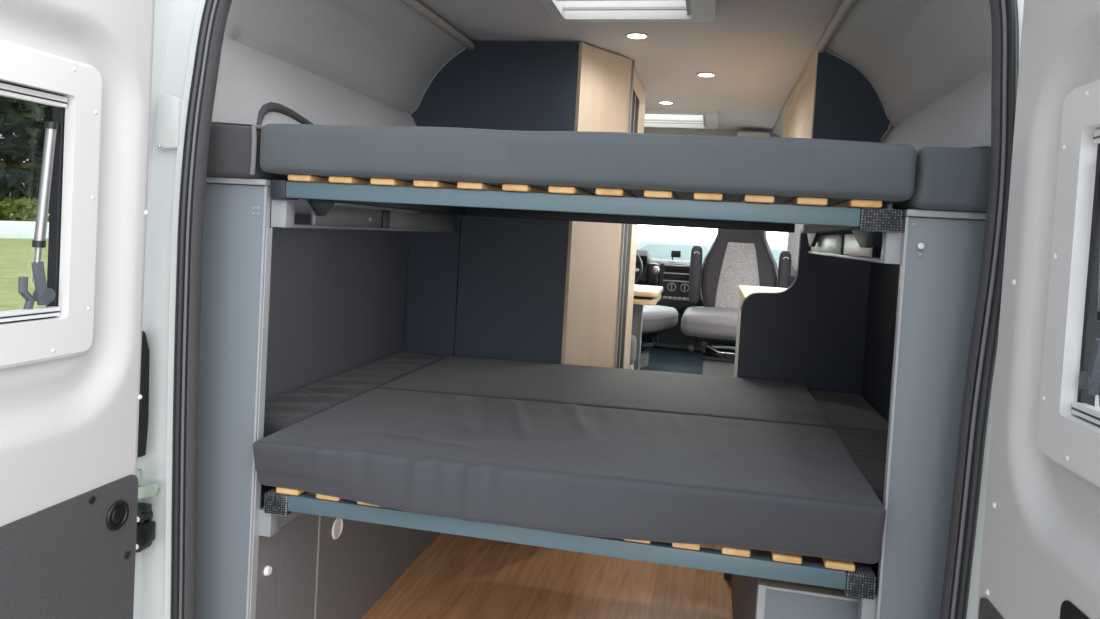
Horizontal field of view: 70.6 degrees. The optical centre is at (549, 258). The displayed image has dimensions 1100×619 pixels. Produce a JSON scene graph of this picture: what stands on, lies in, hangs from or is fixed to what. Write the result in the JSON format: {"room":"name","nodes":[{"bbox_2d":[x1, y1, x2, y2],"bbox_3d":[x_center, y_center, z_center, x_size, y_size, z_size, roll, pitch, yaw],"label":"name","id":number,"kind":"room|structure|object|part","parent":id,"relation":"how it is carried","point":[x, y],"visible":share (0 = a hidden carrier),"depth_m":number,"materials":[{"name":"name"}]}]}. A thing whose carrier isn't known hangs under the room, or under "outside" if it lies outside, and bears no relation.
{"room":"vehicle interior","nodes":[
{"label":"vehicle interior","id":0,"kind":"room"},
{"bbox_2d":[211,0,464,399],"bbox_3d":[-0.434,0.189,3.529,0.430,2.310,3.880,4,2,12],"label":"wall","id":1,"kind":"structure","parent":0,"point":[337,300],"depth_m":2.37,"materials":[{"name":"grey fabric"}]},
{"bbox_3d":[-0.670,-0.360,2.189,0.037,0.095,0.575,4,2,12],"label":"arch moulding","id":2,"kind":"part","parent":1,"relation":"part of","materials":[{"name":"grey plastic"}]},
{"bbox_3d":[-0.713,0.240,2.464,0.016,0.750,1.268,4,2,12],"label":"panel","id":3,"kind":"part","parent":1,"relation":"part of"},
{"bbox_2d":[263,351,444,437],"bbox_3d":[-0.613,0.440,2.499,0.186,0.116,1.150,4,2,12],"label":"cushion","id":4,"kind":"object","parent":1,"relation":"attached to","point":[283,411],"visible":0.35,"depth_m":2.31,"materials":[{"name":"grey fabric"}]},
{"bbox_2d":[400,0,474,49],"bbox_3d":[-0.438,-0.792,2.373,0.032,0.060,1.300,4,2,12],"label":"trim","id":5,"kind":"structure","parent":1,"relation":"attached to","point":[415,5],"depth_m":2.63,"materials":[{"name":"grey plastic"}]},
{"bbox_2d":[361,533,732,618],"bbox_3d":[0.103,1.190,2.407,1.800,0.050,1.900,4,2,12],"label":"floor","id":6,"kind":"structure","parent":0,"point":[455,576],"depth_m":2.72,"materials":[{"name":"brown wood"}]},
{"bbox_2d":[195,177,272,618],"bbox_3d":[-0.747,0.472,1.907,0.184,1.321,0.216,4,2,12],"label":"panel","id":7,"kind":"object","parent":6,"relation":"on","point":[237,234],"visible":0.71,"depth_m":1.80,"materials":[{"name":"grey laminate"}]},
{"bbox_3d":[-0.711,-0.180,1.884,0.183,0.014,0.216,4,2,12],"label":"lid","id":8,"kind":"part","parent":7,"relation":"part of","materials":[{"name":"grey metal"}]},
{"bbox_2d":[206,124,287,179],"bbox_3d":[-0.730,-0.250,1.867,0.194,0.123,0.234,4,2,12],"label":"cushion","id":9,"kind":"object","parent":7,"relation":"on","point":[234,150],"visible":0.35,"depth_m":1.76,"materials":[{"name":"fabric"}]},
{"bbox_3d":[-0.682,0.487,1.801,0.005,1.306,0.019,4,2,12],"label":"edge trim","id":10,"kind":"part","parent":7,"relation":"part of","materials":[{"name":"grey"}]},
{"bbox_3d":[-0.679,0.534,1.807,0.003,1.212,0.022,4,2,12],"label":"edge trim","id":11,"kind":"part","parent":7,"relation":"part of","materials":[{"name":"grey plastic"}]},
{"bbox_2d":[258,492,315,536],"bbox_3d":[-0.539,0.605,2.417,0.032,0.061,1.238,4,2,12],"label":"ledge","id":12,"kind":"object","parent":7,"relation":"attached to","point":[268,524],"visible":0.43,"depth_m":1.81,"materials":[{"name":"grey plastic"}]},
{"bbox_2d":[271,200,457,232],"bbox_3d":[-0.505,-0.117,2.393,0.055,0.063,1.238,4,2,12],"label":"ledge","id":13,"kind":"object","parent":7,"relation":"attached to","point":[282,212],"visible":0.93,"depth_m":2.19,"materials":[{"name":"grey"}]},
{"bbox_3d":[-0.546,-0.113,2.115,0.008,0.053,0.400,4,2,12],"label":"plate","id":14,"kind":"part","parent":13,"relation":"part of","materials":[{"name":"grey metal"}]},
{"bbox_3d":[-0.428,-0.126,2.678,0.008,0.053,0.630,4,2,12],"label":"plate","id":15,"kind":"part","parent":13,"relation":"part of","materials":[{"name":"grey laminate"}]},
{"bbox_2d":[255,484,439,618],"bbox_3d":[-0.641,0.853,2.529,0.194,0.530,1.392,4,2,12],"label":"storage cabinet","id":16,"kind":"object","parent":6,"relation":"on","point":[314,566],"visible":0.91,"depth_m":2.19,"materials":[{"name":"grey laminate"}]},
{"bbox_3d":[-0.696,0.892,1.883,0.015,0.490,0.103,4,2,12],"label":"filler panel","id":17,"kind":"part","parent":16,"relation":"part of","materials":[{"name":"grey laminate"}]},
{"bbox_3d":[-0.747,0.864,2.046,0.185,0.530,0.189,4,2,12],"label":"panel","id":18,"kind":"part","parent":16,"relation":"part of","materials":[{"name":"grey laminate"}]},
{"bbox_3d":[-0.615,0.849,2.678,0.185,0.530,1.089,4,2,12],"label":"panel","id":19,"kind":"part","parent":16,"relation":"part of","materials":[{"name":"grey laminate"}]},
{"bbox_2d":[404,42,645,368],"bbox_3d":[-0.078,0.138,3.490,0.841,1.955,1.009,4,2,12],"label":"tall cabinet","id":20,"kind":"object","parent":6,"relation":"on","point":[502,288],"visible":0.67,"depth_m":3.01,"materials":[{"name":"laminate"}]},
{"bbox_3d":[-0.430,-0.596,3.034,0.247,0.497,0.006,4,2,12],"label":"edge trim","id":21,"kind":"part","parent":20,"relation":"part of","materials":[{"name":"grey"}]},
{"bbox_3d":[-0.248,-0.168,3.017,0.658,1.329,0.020,4,2,12],"label":"panel","id":22,"kind":"part","parent":20,"relation":"part of","materials":[{"name":"laminate"}]},
{"bbox_3d":[-0.155,0.219,3.006,0.426,0.718,0.020,4,2,12],"label":"panel","id":23,"kind":"part","parent":20,"relation":"part of","materials":[{"name":"laminate"}]},
{"bbox_3d":[0.177,-0.113,3.060,0.018,1.393,0.299,5,3,41],"label":"door","id":24,"kind":"part","parent":20,"relation":"part of","materials":[{"name":"brown wood"}]},
{"bbox_3d":[0.386,0.197,3.766,0.011,1.870,0.280,4,2,12],"label":"panel","id":25,"kind":"part","parent":20,"relation":"part of","materials":[{"name":"brown wood"}]},
{"bbox_3d":[0.407,-0.775,3.571,0.010,0.085,0.610,4,2,12],"label":"panel","id":26,"kind":"part","parent":20,"relation":"part of","materials":[{"name":"brown wood"}]},
{"bbox_2d":[731,549,878,618],"bbox_3d":[0.754,0.952,2.203,0.414,0.512,1.182,4,2,12],"label":"storage cabinet","id":27,"kind":"object","parent":6,"relation":"on","point":[752,597],"visible":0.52,"depth_m":1.65,"materials":[{"name":"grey laminate"}]},
{"bbox_3d":[0.548,0.964,1.662,0.199,0.504,0.034,4,2,12],"label":"panel","id":28,"kind":"part","parent":27,"relation":"part of","materials":[{"name":"grey laminate"}]},
{"bbox_2d":[724,204,887,580],"bbox_3d":[0.993,0.442,3.182,0.474,1.490,0.825,4,2,12],"label":"cabinet","id":29,"kind":"object","parent":6,"relation":"on","point":[811,332],"visible":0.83,"depth_m":2.77,"materials":[{"name":"grey laminate"}]},
{"bbox_2d":[738,285,786,300],"bbox_3d":[1.013,0.168,3.239,0.417,0.034,0.913,4,2,12],"label":"countertop","id":30,"kind":"structure","parent":29,"relation":"on","point":[744,291],"depth_m":3.46,"materials":[{"name":"brown wood"}]},
{"bbox_3d":[0.798,0.043,2.803,0.198,0.310,0.007,4,2,12],"label":"edge trim","id":31,"kind":"part","parent":29,"relation":"part of","materials":[{"name":"grey wood"}]},
{"bbox_2d":[875,209,986,618],"bbox_3d":[0.751,0.568,1.595,0.171,1.321,0.216,4,2,12],"label":"panel","id":32,"kind":"object","parent":6,"relation":"on","point":[942,251],"visible":0.77,"depth_m":1.49,"materials":[{"name":"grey laminate"}]},
{"bbox_2d":[264,487,875,599],"bbox_3d":[0.120,0.582,2.271,1.323,0.064,1.272,4,2,12],"label":"bed","id":33,"kind":"object","parent":32,"relation":"attached to","point":[858,580],"visible":0.29,"depth_m":1.62,"materials":[{"name":"blue"}]},
{"bbox_2d":[253,389,885,563],"bbox_3d":[0.046,0.491,1.915,1.339,0.136,0.666,4,2,12],"label":"mattress","id":34,"kind":"object","parent":33,"relation":"on","point":[563,468],"visible":1,"depth_m":1.67,"materials":[{"name":"grey fabric"}]},
{"bbox_2d":[377,356,832,427],"bbox_3d":[0.184,0.469,2.574,1.339,0.120,0.678,4,2,12],"label":"mattress","id":35,"kind":"object","parent":33,"relation":"on","point":[592,386],"visible":0.67,"depth_m":2.49,"materials":[{"name":"grey fabric"}]},
{"bbox_2d":[809,389,888,504],"bbox_3d":[0.885,0.537,2.188,0.184,0.112,1.150,4,2,12],"label":"cushion","id":36,"kind":"object","parent":33,"relation":"on","point":[862,430],"visible":0.41,"depth_m":2.19,"materials":[{"name":"grey fabric"}]},
{"bbox_2d":[271,174,902,247],"bbox_3d":[0.149,-0.116,2.245,1.342,0.097,1.280,4,2,12],"label":"bed","id":37,"kind":"object","parent":32,"relation":"attached to","point":[563,203],"visible":1,"depth_m":1.66,"materials":[{"name":"blue"}]},
{"bbox_3d":[-0.460,-0.166,2.371,0.030,0.030,1.202,4,2,12],"label":"rail","id":38,"kind":"part","parent":37,"relation":"part of","materials":[{"name":"grey metal"}]},
{"bbox_3d":[0.005,-0.118,1.646,1.229,0.037,0.028,4,2,12],"label":"rail","id":39,"kind":"part","parent":37,"relation":"part of","materials":[{"name":"blue"}]},
{"bbox_2d":[260,124,915,205],"bbox_3d":[0.150,-0.222,2.223,1.369,0.114,1.299,4,2,12],"label":"mattress","id":40,"kind":"object","parent":37,"relation":"on","point":[786,169],"visible":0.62,"depth_m":1.58,"materials":[{"name":"grey fabric"}]},
{"bbox_3d":[0.257,-0.145,2.849,1.229,0.037,0.028,4,2,12],"label":"rail","id":41,"kind":"part","parent":37,"relation":"part of","materials":[{"name":"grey metal"}]},
{"bbox_3d":[0.765,-0.088,2.116,0.030,0.030,1.202,4,2,12],"label":"rail","id":42,"kind":"part","parent":37,"relation":"part of","materials":[{"name":"grey metal"}]},
{"bbox_2d":[808,232,901,263],"bbox_3d":[0.809,-0.033,2.120,0.055,0.062,1.238,4,2,12],"label":"ledge","id":43,"kind":"object","parent":32,"relation":"attached to","point":[847,246],"visible":0.83,"depth_m":1.86,"materials":[{"name":"grey plastic"}]},
{"bbox_3d":[0.854,-0.044,2.411,0.008,0.053,0.630,4,2,12],"label":"plate","id":44,"kind":"part","parent":43,"relation":"part of","materials":[{"name":"white plastic"}]},
{"bbox_3d":[0.742,-0.032,1.877,0.008,0.053,0.340,4,2,12],"label":"plate","id":45,"kind":"part","parent":43,"relation":"part of","materials":[{"name":"white plastic"}]},
{"bbox_2d":[857,562,876,618],"bbox_3d":[0.762,0.688,2.146,0.032,0.061,1.238,4,2,12],"label":"ledge","id":46,"kind":"object","parent":32,"relation":"attached to","point":[866,607],"visible":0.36,"depth_m":1.54,"materials":[{"name":"grey"}]},
{"bbox_3d":[0.651,0.572,1.524,0.005,1.306,0.019,4,2,12],"label":"edge trim","id":47,"kind":"part","parent":32,"relation":"part of","materials":[{"name":"grey"}]},
{"bbox_2d":[892,147,990,212],"bbox_3d":[0.817,-0.149,1.548,0.206,0.118,0.229,4,2,12],"label":"cushion","id":48,"kind":"object","parent":32,"relation":"on","point":[946,178],"visible":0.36,"depth_m":1.45,"materials":[{"name":"grey fabric"}]},
{"bbox_3d":[0.788,-0.084,1.572,0.171,0.014,0.216,4,2,12],"label":"lid","id":49,"kind":"part","parent":32,"relation":"part of","materials":[{"name":"grey metal"}]},
{"bbox_2d":[133,0,1099,618],"bbox_3d":[0.013,0.100,1.601,2.092,2.180,0.254,4,2,12],"label":"frame","id":50,"kind":"structure","parent":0,"point":[176,22],"depth_m":1.70,"materials":[{"name":"white paint"}]},
{"bbox_2d":[0,0,154,618],"bbox_3d":[-0.949,0.240,1.206,0.096,2.070,0.830,4,2,12],"label":"door","id":51,"kind":"structure","parent":50,"relation":"in","point":[70,367],"depth_m":1.42,"materials":[{"name":"white paint"}]},
{"bbox_3d":[-0.935,0.100,1.204,0.016,0.016,0.410,4,2,12],"label":"blind rail","id":52,"kind":"part","parent":51,"relation":"part of","materials":[{"name":"white plastic"}]},
{"bbox_3d":[-0.902,0.055,1.363,0.023,0.100,0.062,4,2,12],"label":"stay lever","id":53,"kind":"part","parent":51,"relation":"part of","materials":[{"name":"grey plastic"}]},
{"bbox_2d":[137,331,149,456],"bbox_3d":[-0.895,0.296,1.696,0.037,0.290,0.018,4,2,12],"label":"air vent","id":54,"kind":"object","parent":50,"relation":"in","point":[145,352],"visible":0.56,"depth_m":1.69,"materials":[{"name":"black plastic"}]},
{"bbox_2d":[136,510,155,552],"bbox_3d":[-0.900,0.618,1.693,0.069,0.143,0.036,4,2,12],"label":"latch","id":55,"kind":"object","parent":50,"relation":"in","point":[145,533],"depth_m":1.68,"materials":[{"name":"black plastic"}]},
{"bbox_2d":[137,469,160,512],"bbox_3d":[-0.884,0.505,1.686,0.080,0.089,0.026,4,2,12],"label":"strap","id":56,"kind":"object","parent":50,"relation":"attached to","point":[150,490],"visible":0.55,"depth_m":1.68,"materials":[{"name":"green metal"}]},
{"bbox_2d":[156,93,182,149],"bbox_3d":[-0.821,-0.295,1.681,0.056,0.122,0.035,4,2,12],"label":"cover plate","id":57,"kind":"object","parent":50,"relation":"attached to","point":[170,110],"visible":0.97,"depth_m":1.67,"materials":[{"name":"white paint"}]},
{"bbox_2d":[170,0,1018,618],"bbox_3d":[-0.001,0.217,1.570,1.617,1.937,0.159,4,2,12],"label":"strip","id":58,"kind":"object","parent":50,"relation":"attached to","point":[1004,13],"visible":0.97,"depth_m":1.41,"materials":[{"name":"black rubber"}]},
{"bbox_2d":[977,0,1099,618],"bbox_3d":[0.715,0.346,0.878,0.089,2.070,0.840,4,2,8],"label":"door","id":59,"kind":"structure","parent":50,"relation":"in","point":[1040,557],"depth_m":1.15,"materials":[{"name":"white paint"}]},
{"bbox_3d":[0.717,0.217,0.894,0.016,0.016,0.410,4,2,8],"label":"blind rail","id":60,"kind":"part","parent":59,"relation":"part of","materials":[{"name":"white plastic"}]},
{"bbox_3d":[0.746,0.159,1.053,0.022,0.100,0.062,3,2,7],"label":"stay lever","id":61,"kind":"part","parent":59,"relation":"part of","materials":[{"name":"grey plastic"}]},
{"bbox_2d":[417,0,842,130],"bbox_3d":[0.431,-0.834,3.363,1.320,0.100,3.705,4,2,12],"label":"ceiling","id":62,"kind":"structure","parent":0,"point":[758,51],"depth_m":2.88,"materials":[{"name":"fabric"}]},
{"bbox_2d":[540,0,715,21],"bbox_3d":[0.212,-0.796,2.189,0.505,0.114,0.537,4,2,12],"label":"ceiling vent","id":63,"kind":"object","parent":62,"relation":"in","point":[559,10],"visible":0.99,"depth_m":2.41,"materials":[{"name":"white plastic"}]},
{"bbox_2d":[626,32,647,38],"bbox_3d":[0.312,-0.800,2.786,0.082,0.010,0.082,4,2,12],"label":"recessed light","id":64,"kind":"object","parent":62,"relation":"in","point":[634,35],"visible":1,"depth_m":2.78,"materials":[{"name":"white plastic"}]},
{"bbox_2d":[658,101,673,103],"bbox_3d":[0.617,-0.829,4.128,0.082,0.010,0.082,4,2,12],"label":"recessed light","id":65,"kind":"object","parent":62,"relation":"in","point":[660,102],"visible":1,"depth_m":4.11,"materials":[{"name":"white plastic"}]},
{"bbox_2d":[644,109,717,128],"bbox_3d":[0.738,-0.864,4.643,0.525,0.090,0.597,4,2,12],"label":"ceiling vent","id":66,"kind":"object","parent":62,"relation":"in","point":[654,118],"visible":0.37,"depth_m":4.86,"materials":[{"name":"white plastic"}]},
{"bbox_2d":[697,72,715,76],"bbox_3d":[0.678,-0.799,3.376,0.082,0.010,0.082,4,2,12],"label":"recessed light","id":67,"kind":"object","parent":62,"relation":"in","point":[701,74],"visible":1,"depth_m":3.36,"materials":[{"name":"white plastic"}]},
{"bbox_2d":[640,346,702,374],"bbox_3d":[0.596,0.938,4.700,1.800,0.450,2.800,4,2,12],"label":"floor","id":68,"kind":"structure","parent":0,"point":[663,359],"depth_m":5.33,"materials":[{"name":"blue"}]},
{"bbox_2d":[629,335,636,368],"bbox_3d":[0.110,0.542,4.052,0.664,0.330,0.130,4,2,12],"label":"seat","id":69,"kind":"object","parent":68,"relation":"on","point":[633,338],"visible":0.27,"depth_m":3.93,"materials":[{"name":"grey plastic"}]},
{"bbox_2d":[631,285,662,369],"bbox_3d":[0.280,0.429,4.233,0.608,0.563,0.520,4,2,12],"label":"folding table","id":70,"kind":"object","parent":68,"relation":"on","point":[643,294],"visible":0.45,"depth_m":4.06,"materials":[{"name":"brown wood"}]},
{"bbox_3d":[0.375,0.473,4.102,0.193,0.495,0.040,4,2,12],"label":"leg panel","id":71,"kind":"part","parent":70,"relation":"part of","materials":[{"name":"grey laminate"}]},
{"bbox_2d":[640,305,677,367],"bbox_3d":[0.410,0.141,4.992,0.742,1.130,0.640,5,2,34],"label":"seat","id":72,"kind":"object","parent":68,"relation":"on","point":[656,318],"visible":0.24,"depth_m":4.85,"materials":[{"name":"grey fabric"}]},
{"bbox_3d":[0.406,0.558,5.006,0.400,0.045,0.400,5,2,34],"label":"swivel plate","id":73,"kind":"part","parent":72,"relation":"part of","materials":[{"name":"grey metal"}]},
{"bbox_3d":[0.515,0.501,5.162,0.460,0.080,0.040,5,2,34],"label":"slide rail","id":74,"kind":"part","parent":72,"relation":"part of","materials":[{"name":"grey metal"}]},
{"bbox_2d":[642,305,677,332],"bbox_3d":[0.476,0.361,4.947,0.555,0.150,0.640,5,2,34],"label":"seat cushion","id":75,"kind":"object","parent":72,"relation":"on","point":[656,318],"depth_m":4.77,"materials":[{"name":"grey fabric"}]},
{"bbox_2d":[681,229,791,376],"bbox_3d":[1.154,0.175,4.776,0.640,1.130,0.742,4,2,12],"label":"seat","id":76,"kind":"object","parent":68,"relation":"on","point":[735,258],"visible":0.56,"depth_m":4.89,"materials":[{"name":"grey fabric"}]},
{"bbox_3d":[0.844,0.507,4.589,0.043,0.090,0.118,4,2,23],"label":"lever","id":77,"kind":"part","parent":76,"relation":"part of","materials":[{"name":"grey metal"}]},
{"bbox_3d":[0.929,0.101,4.960,0.074,0.360,0.111,4,2,12],"label":"armrest","id":78,"kind":"part","parent":76,"relation":"part of","materials":[{"name":"grey plastic"}]},
{"bbox_3d":[0.955,0.523,4.809,0.040,0.080,0.460,4,2,12],"label":"slide rail","id":79,"kind":"part","parent":76,"relation":"part of","materials":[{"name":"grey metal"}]},
{"bbox_2d":[681,306,737,339],"bbox_3d":[1.123,0.392,4.692,0.640,0.150,0.555,4,2,12],"label":"seat cushion","id":80,"kind":"object","parent":76,"relation":"on","point":[701,322],"depth_m":4.49,"materials":[{"name":"grey fabric"}]},
{"bbox_3d":[1.137,0.593,4.773,0.400,0.045,0.400,4,2,12],"label":"swivel plate","id":81,"kind":"part","parent":76,"relation":"part of","materials":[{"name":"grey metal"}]},
{"bbox_3d":[1.194,0.111,4.897,0.280,0.415,0.106,4,2,12],"label":"panel","id":82,"kind":"part","parent":76,"relation":"part of","materials":[{"name":"grey fabric"}]},
{"bbox_3d":[1.222,-0.029,4.989,0.476,0.730,0.287,4,2,12],"label":"backrest","id":83,"kind":"part","parent":76,"relation":"part of","materials":[{"name":"fabric"}]},
{"bbox_3d":[1.461,0.135,4.849,0.074,0.360,0.111,4,2,12],"label":"armrest","id":84,"kind":"part","parent":76,"relation":"part of","materials":[{"name":"grey plastic"}]},
{"bbox_2d":[637,239,786,265],"bbox_3d":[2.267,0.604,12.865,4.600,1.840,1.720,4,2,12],"label":"windshield","id":85,"kind":"object","parent":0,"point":[661,249],"visible":0.16,"depth_m":12.06,"materials":[{"name":"clear glass"}]},
{"bbox_2d":[643,127,802,349],"bbox_3d":[0.916,0.154,5.995,2.060,2.260,1.800,4,2,12],"label":"wall","id":86,"kind":"structure","parent":0,"point":[793,239],"depth_m":5.09,"materials":[{"name":"grey plastic"}]},
{"bbox_2d":[635,250,795,346],"bbox_3d":[0.845,0.296,5.698,1.800,0.690,0.556,4,2,12],"label":"dashboard","id":87,"kind":"object","parent":86,"relation":"attached to","point":[672,275],"visible":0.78,"depth_m":5.58,"materials":[{"name":"grey plastic"}]},
{"bbox_2d":[634,252,642,284],"bbox_3d":[0.442,0.076,5.469,0.336,0.372,0.336,2,2,-33],"label":"steering wheel","id":88,"kind":"object","parent":87,"relation":"attached to","point":[640,270],"visible":0.15,"depth_m":5.42,"materials":[{"name":"black plastic"}]},
{"bbox_2d":[636,250,649,263],"bbox_3d":[0.511,-0.023,5.815,0.460,0.100,0.310,4,2,12],"label":"hood","id":89,"kind":"object","parent":87,"relation":"attached to","point":[644,255],"depth_m":5.66,"materials":[{"name":"grey plastic"}]},
{"bbox_2d":[646,263,658,283],"bbox_3d":[0.745,0.112,5.651,0.080,0.150,0.080,4,2,12],"label":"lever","id":90,"kind":"object","parent":87,"relation":"attached to","point":[650,279],"depth_m":5.62,"materials":[{"name":"black plastic"}]},
{"bbox_3d":[0.761,0.179,5.547,0.023,0.161,0.175,4,2,14],"label":"gear lever","id":91,"kind":"part","parent":87,"relation":"part of","materials":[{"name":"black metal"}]},
{"bbox_3d":[0.745,0.088,5.457,0.052,0.065,0.052,4,2,12],"label":"gear knob","id":92,"kind":"part","parent":87,"relation":"part of","materials":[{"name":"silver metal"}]},
{"bbox_3d":[0.870,0.204,5.553,0.056,0.056,0.025,4,2,12],"label":"climate knob","id":93,"kind":"part","parent":87,"relation":"part of","materials":[{"name":"black plastic"}]},
{"bbox_2d":[671,250,680,259],"bbox_3d":[0.935,-0.020,5.764,0.070,0.073,0.064,4,2,12],"label":"holder","id":94,"kind":"object","parent":87,"relation":"on","point":[674,253],"visible":1,"depth_m":5.73,"materials":[{"name":"black plastic"}]},
{"bbox_2d":[663,296,688,300],"bbox_3d":[0.908,0.288,5.556,0.200,0.022,0.012,4,2,12],"label":"switch","id":95,"kind":"object","parent":87,"relation":"attached to","point":[665,298],"depth_m":5.56,"materials":[{"name":"grey plastic"}]},
{"bbox_3d":[0.916,0.164,5.549,0.211,0.009,0.016,4,2,12],"label":"radio trim","id":96,"kind":"part","parent":87,"relation":"part of","materials":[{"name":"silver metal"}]},
{"bbox_3d":[0.919,0.111,5.547,0.211,0.009,0.016,4,2,12],"label":"radio trim","id":97,"kind":"part","parent":87,"relation":"part of","materials":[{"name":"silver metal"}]},
{"bbox_3d":[0.922,0.055,5.545,0.211,0.009,0.016,4,2,12],"label":"radio trim","id":98,"kind":"part","parent":87,"relation":"part of","materials":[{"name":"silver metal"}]},
{"bbox_3d":[0.960,0.210,5.534,0.056,0.056,0.025,4,2,12],"label":"climate knob","id":99,"kind":"part","parent":87,"relation":"part of","materials":[{"name":"black plastic"}]},
{"bbox_2d":[737,131,769,136],"bbox_3d":[1.282,-0.685,4.928,0.195,0.210,0.200,4,2,12],"label":"trim","id":100,"kind":"structure","parent":86,"relation":"attached to","point":[740,133],"depth_m":4.83,"materials":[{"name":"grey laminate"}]},
{"bbox_2d":[772,0,991,422],"bbox_3d":[1.159,0.290,3.198,0.430,2.310,3.880,4,2,12],"label":"wall","id":101,"kind":"structure","parent":0,"point":[928,63],"depth_m":2.17,"materials":[{"name":"grey fabric"}]},
{"bbox_2d":[816,0,856,52],"bbox_3d":[0.823,-0.711,2.111,0.032,0.060,1.300,4,2,12],"label":"trim","id":102,"kind":"structure","parent":101,"relation":"attached to","point":[846,6],"depth_m":2.37,"materials":[{"name":"grey plastic"}]},
{"bbox_2d":[781,44,891,142],"bbox_3d":[1.209,-0.532,3.436,0.265,0.465,1.457,4,2,12],"label":"locker","id":103,"kind":"object","parent":101,"relation":"attached to","point":[831,99],"visible":0.49,"depth_m":2.74,"materials":[{"name":"laminate"}]},
{"bbox_3d":[1.099,-0.527,3.470,0.020,0.415,1.434,4,2,12],"label":"panel","id":104,"kind":"part","parent":103,"relation":"part of","materials":[{"name":"brown wood"}]},
{"bbox_3d":[1.109,-0.754,3.463,0.026,0.035,1.434,4,2,12],"label":"rail","id":105,"kind":"part","parent":103,"relation":"part of","materials":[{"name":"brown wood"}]},
{"bbox_3d":[1.062,-0.521,2.734,0.260,0.451,0.020,4,2,12],"label":"panel","id":106,"kind":"part","parent":103,"relation":"part of","materials":[{"name":"laminate"}]},
{"bbox_3d":[0.983,0.348,2.111,0.016,0.750,1.268,4,2,12],"label":"panel","id":107,"kind":"part","parent":101,"relation":"part of","materials":[{"name":"grey laminate"}]},
{"label":"outside","id":108,"kind":"structure","parent":0,"visible":0},
{"bbox_3d":[-2.223,1.219,15.824,130.000,0.100,150.000,4,2,12],"label":"ground","id":109,"kind":"structure","parent":108,"visible":0},
{"bbox_2d":[0,238,47,310],"bbox_3d":[-10.420,-0.099,38.719,30.300,0.020,68.500,4,2,12],"label":"grass","id":110,"kind":"structure","parent":109,"relation":"on","point":[17,255],"depth_m":21.16,"materials":[{"name":"green plant"}]},
{"bbox_2d":[0,221,48,238],"bbox_3d":[-24.704,-1.546,45.002,0.250,0.860,62.000,4,2,12],"label":"wall","id":111,"kind":"structure","parent":109,"relation":"on","point":[8,229],"depth_m":38.06,"materials":[{"name":"white concrete"}]},
{"bbox_2d":[0,197,49,221],"bbox_3d":[-27.495,-2.154,40.317,3.297,2.128,3.197,4,2,12],"label":"hedge","id":112,"kind":"object","parent":109,"relation":"on","point":[21,209],"visible":0.55,"depth_m":39.64,"materials":[{"name":"green plant"}]},
{"bbox_2d":[0,95,52,216],"bbox_3d":[-30.901,-9.712,46.535,11.392,16.356,11.457,4,2,12],"label":"tree","id":113,"kind":"object","parent":109,"relation":"on","point":[25,119],"visible":0.22,"depth_m":43.80,"materials":[{"name":"green plant"}]}
]}

